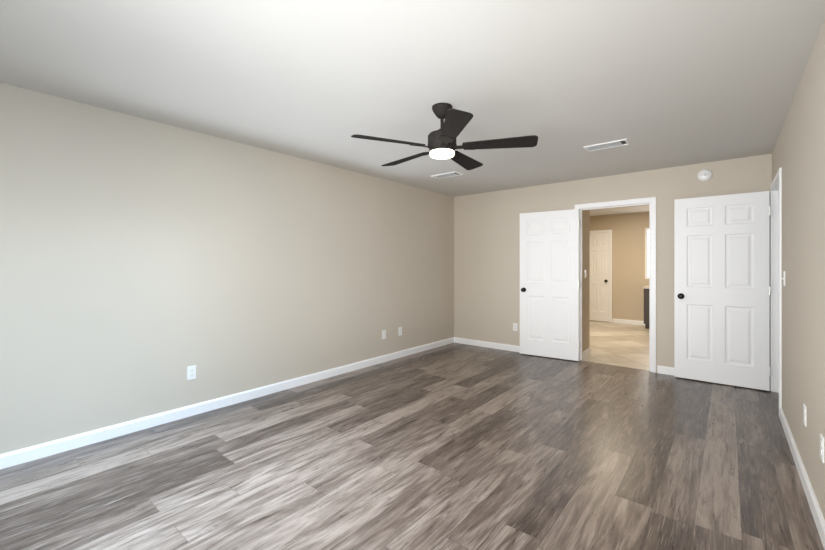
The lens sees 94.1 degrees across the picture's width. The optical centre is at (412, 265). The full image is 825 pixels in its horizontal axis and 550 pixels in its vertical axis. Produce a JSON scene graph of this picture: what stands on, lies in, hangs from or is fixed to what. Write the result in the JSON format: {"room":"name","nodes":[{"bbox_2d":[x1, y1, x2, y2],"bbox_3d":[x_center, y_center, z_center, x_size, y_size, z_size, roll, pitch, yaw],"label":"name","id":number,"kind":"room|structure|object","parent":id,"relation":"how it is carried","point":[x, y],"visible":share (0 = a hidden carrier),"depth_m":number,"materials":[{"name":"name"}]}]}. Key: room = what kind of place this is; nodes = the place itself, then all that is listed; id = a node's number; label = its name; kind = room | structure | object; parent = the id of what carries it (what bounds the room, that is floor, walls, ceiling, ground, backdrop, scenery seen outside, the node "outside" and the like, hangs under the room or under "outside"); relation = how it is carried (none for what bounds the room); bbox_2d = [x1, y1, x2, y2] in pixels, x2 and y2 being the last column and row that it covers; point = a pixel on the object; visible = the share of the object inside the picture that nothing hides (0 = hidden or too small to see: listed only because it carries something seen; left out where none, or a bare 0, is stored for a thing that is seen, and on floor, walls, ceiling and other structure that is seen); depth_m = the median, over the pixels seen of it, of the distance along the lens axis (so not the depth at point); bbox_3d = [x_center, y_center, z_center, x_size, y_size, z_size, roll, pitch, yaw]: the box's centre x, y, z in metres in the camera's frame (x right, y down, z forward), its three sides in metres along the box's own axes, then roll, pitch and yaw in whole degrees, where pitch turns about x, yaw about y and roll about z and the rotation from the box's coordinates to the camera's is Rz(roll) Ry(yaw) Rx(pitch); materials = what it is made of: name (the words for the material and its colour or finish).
{"room":"empty bedroom","nodes":[
{"label":"empty bedroom","id":0,"kind":"room"},
{"bbox_2d":[0,82,453,453],"bbox_3d":[-1.323,0.060,4.076,0.120,2.440,6.460,0,0,39],"label":"wall","id":1,"kind":"structure","parent":0,"point":[145,264],"depth_m":3.21,"materials":[{"name":"beige paint"}]},
{"bbox_2d":[187,365,195,380],"bbox_3d":[-1.889,0.915,3.286,0.008,0.116,0.071,0,0,39],"label":"electrical outlet","id":2,"kind":"object","parent":1,"relation":"attached to","point":[191,372],"visible":1,"depth_m":3.28,"materials":[{"name":"white plastic"}]},
{"bbox_2d":[0,337,455,468],"bbox_3d":[-1.272,1.235,4.034,0.014,0.090,6.220,0,0,39],"label":"baseboard","id":3,"kind":"structure","parent":1,"relation":"attached to","point":[20,456],"depth_m":3.20,"materials":[{"name":"white"}]},
{"bbox_2d":[382,330,385,338],"bbox_3d":[-0.379,0.915,5.125,0.008,0.116,0.071,0,0,39],"label":"electrical outlet","id":4,"kind":"object","parent":1,"relation":"attached to","point":[383,334],"visible":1,"depth_m":5.12,"materials":[{"name":"white plastic"}]},
{"bbox_2d":[0,321,823,549],"bbox_3d":[1.487,1.330,4.473,6.120,0.100,10.400,0,0,39],"label":"floor","id":5,"kind":"structure","parent":0,"point":[455,446],"depth_m":2.42,"materials":[{"name":"grey laminate"}]},
{"bbox_2d":[643,286,648,328],"bbox_3d":[5.169,0.850,7.814,0.760,0.860,0.558,0,0,39],"label":"base cabinet","id":6,"kind":"object","parent":5,"relation":"on","point":[646,305],"visible":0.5,"depth_m":7.80,"materials":[{"name":"brown wood"}]},
{"bbox_2d":[0,0,824,215],"bbox_3d":[1.487,-1.210,4.473,6.360,0.100,10.640,0,0,39],"label":"ceiling","id":7,"kind":"structure","parent":0,"point":[659,84],"depth_m":2.31,"materials":[{"name":"paint"}]},
{"bbox_2d":[351,103,537,169],"bbox_3d":[0.215,-0.977,2.834,1.279,0.366,1.275,0,0,39],"label":"ceiling fan","id":8,"kind":"object","parent":7,"relation":"hanging from","point":[442,144],"visible":1,"depth_m":2.71,"materials":[{"name":"black metal"}]},
{"bbox_2d":[431,171,462,178],"bbox_3d":[0.436,-1.155,4.896,0.380,0.009,0.190,0,0,39],"label":"ceiling vent","id":9,"kind":"object","parent":7,"relation":"in","point":[446,175],"visible":0.96,"depth_m":4.88,"materials":[{"name":"white metal"}]},
{"bbox_2d":[584,138,630,151],"bbox_3d":[1.863,-1.155,3.685,0.380,0.009,0.190,0,0,39],"label":"ceiling vent","id":10,"kind":"object","parent":7,"relation":"in","point":[606,145],"visible":1,"depth_m":3.67,"materials":[{"name":"white metal"}]},
{"bbox_2d":[582,210,589,351],"bbox_3d":[2.409,0.060,5.469,0.100,2.440,0.430,0,0,39],"label":"wall","id":11,"kind":"structure","parent":0,"point":[586,280],"depth_m":5.48,"materials":[{"name":"beige paint"}]},
{"bbox_2d":[582,348,590,358],"bbox_3d":[2.462,1.235,5.444,0.014,0.090,0.429,0,0,39],"label":"baseboard","id":12,"kind":"structure","parent":11,"relation":"attached to","point":[586,352],"depth_m":5.43,"materials":[{"name":"white"}]},
{"bbox_2d":[454,154,771,372],"bbox_3d":[2.288,0.060,5.212,4.020,2.440,0.120,0,0,39],"label":"wall","id":13,"kind":"structure","parent":0,"point":[487,266],"depth_m":5.59,"materials":[{"name":"beige paint"}]},
{"bbox_2d":[456,337,519,351],"bbox_3d":[1.451,1.235,5.813,1.902,0.090,0.014,0,0,39],"label":"baseboard","id":14,"kind":"structure","parent":13,"relation":"attached to","point":[507,347],"depth_m":6.02,"materials":[{"name":"white"}]},
{"bbox_2d":[513,323,517,330],"bbox_3d":[1.537,0.915,5.746,0.071,0.116,0.008,0,0,39],"label":"electrical outlet","id":15,"kind":"object","parent":13,"relation":"attached to","point":[515,326],"visible":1,"depth_m":5.74,"materials":[{"name":"white plastic"}]},
{"bbox_2d":[520,209,579,360],"bbox_3d":[1.899,0.253,5.359,0.811,2.030,0.165,0,0,34],"label":"door","id":16,"kind":"structure","parent":13,"relation":"in","point":[549,284],"depth_m":5.33,"materials":[{"name":"white paint"},{"name":"matte black metal"}]},
{"bbox_2d":[575,197,655,372],"bbox_3d":[2.601,0.226,4.955,0.938,2.109,0.150,0,0,39],"label":"trim","id":17,"kind":"structure","parent":13,"relation":"attached to","point":[650,202],"depth_m":4.67,"materials":[{"name":"white"}]},
{"bbox_2d":[657,365,673,374],"bbox_3d":[3.319,1.235,4.279,1.002,0.090,0.014,0,0,39],"label":"baseboard","id":18,"kind":"structure","parent":13,"relation":"attached to","point":[660,369],"depth_m":4.54,"materials":[{"name":"white"}]},
{"bbox_2d":[697,169,712,180],"bbox_3d":[3.273,-1.020,4.300,0.136,0.136,0.039,0,0,39],"label":"smoke detector","id":19,"kind":"object","parent":13,"relation":"attached to","point":[704,174],"visible":1,"depth_m":4.29,"materials":[{"name":"white plastic"}]},
{"bbox_2d":[590,212,648,321],"bbox_3d":[4.431,0.060,8.861,5.340,2.440,0.120,0,0,39],"label":"wall","id":20,"kind":"structure","parent":0,"point":[629,281],"depth_m":8.51,"materials":[{"name":"beige paint"}]},
{"bbox_2d":[590,232,608,321],"bbox_3d":[4.276,0.253,8.844,0.453,2.030,0.095,0,0,39],"label":"hall door","id":21,"kind":"structure","parent":20,"relation":"in","point":[599,276],"depth_m":8.84,"materials":[{"name":"white paint"}]},
{"bbox_2d":[590,230,611,322],"bbox_3d":[4.295,0.229,8.868,0.576,2.103,0.042,0,0,39],"label":"trim","id":22,"kind":"structure","parent":20,"relation":"attached to","point":[610,270],"depth_m":8.69,"materials":[{"name":"white"}]},
{"bbox_2d":[612,319,644,324],"bbox_3d":[5.432,1.235,7.952,2.340,0.090,0.014,0,0,39],"label":"baseboard","id":23,"kind":"structure","parent":20,"relation":"attached to","point":[636,322],"depth_m":8.49,"materials":[{"name":"white"}]},
{"bbox_2d":[645,228,648,278],"bbox_3d":[5.341,-0.270,8.023,0.830,1.100,0.019,0,0,39],"label":"window","id":24,"kind":"structure","parent":20,"relation":"in","point":[646,253],"depth_m":8.26,"materials":[{"name":"white"}]},
{"bbox_2d":[772,19,824,519],"bbox_3d":[1.783,0.060,1.525,0.120,2.440,6.220,0,0,39],"label":"wall","id":25,"kind":"structure","parent":0,"point":[798,155],"depth_m":2.21,"materials":[{"name":"beige paint"}]},
{"bbox_2d":[674,191,770,390],"bbox_3d":[3.327,0.253,4.159,0.811,2.030,0.165,0,0,39],"label":"door","id":26,"kind":"structure","parent":25,"relation":"in","point":[722,290],"depth_m":4.12,"materials":[{"name":"white paint"},{"name":"matte black metal"}]},
{"bbox_2d":[770,168,781,417],"bbox_3d":[3.451,0.226,3.555,0.150,2.109,0.943,0,0,39],"label":"trim","id":27,"kind":"structure","parent":25,"relation":"attached to","point":[776,285],"depth_m":3.89,"materials":[{"name":"white"}]},
{"bbox_2d":[782,271,784,285],"bbox_3d":[2.961,0.100,3.068,0.020,0.116,0.071,0,0,39],"label":"light switch","id":28,"kind":"object","parent":25,"relation":"attached to","point":[783,278],"visible":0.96,"depth_m":3.05,"materials":[{"name":"white plastic"}]},
{"bbox_2d":[780,408,824,549],"bbox_3d":[1.424,1.235,1.193,0.014,0.090,5.252,0,0,39],"label":"baseboard","id":29,"kind":"structure","parent":25,"relation":"attached to","point":[818,517],"depth_m":2.15,"materials":[{"name":"white"}]},
{"bbox_2d":[803,403,805,425],"bbox_3d":[2.292,0.870,2.245,0.008,0.116,0.071,0,0,39],"label":"electrical outlet","id":30,"kind":"object","parent":25,"relation":"attached to","point":[804,413],"visible":1,"depth_m":2.23,"materials":[{"name":"white plastic"}]},
{"bbox_2d":[820,433,823,462],"bbox_3d":[1.956,0.870,1.836,0.008,0.116,0.071,0,0,39],"label":"electrical outlet","id":31,"kind":"object","parent":25,"relation":"attached to","point":[822,447],"visible":1,"depth_m":1.82,"materials":[{"name":"white plastic"}]}
]}

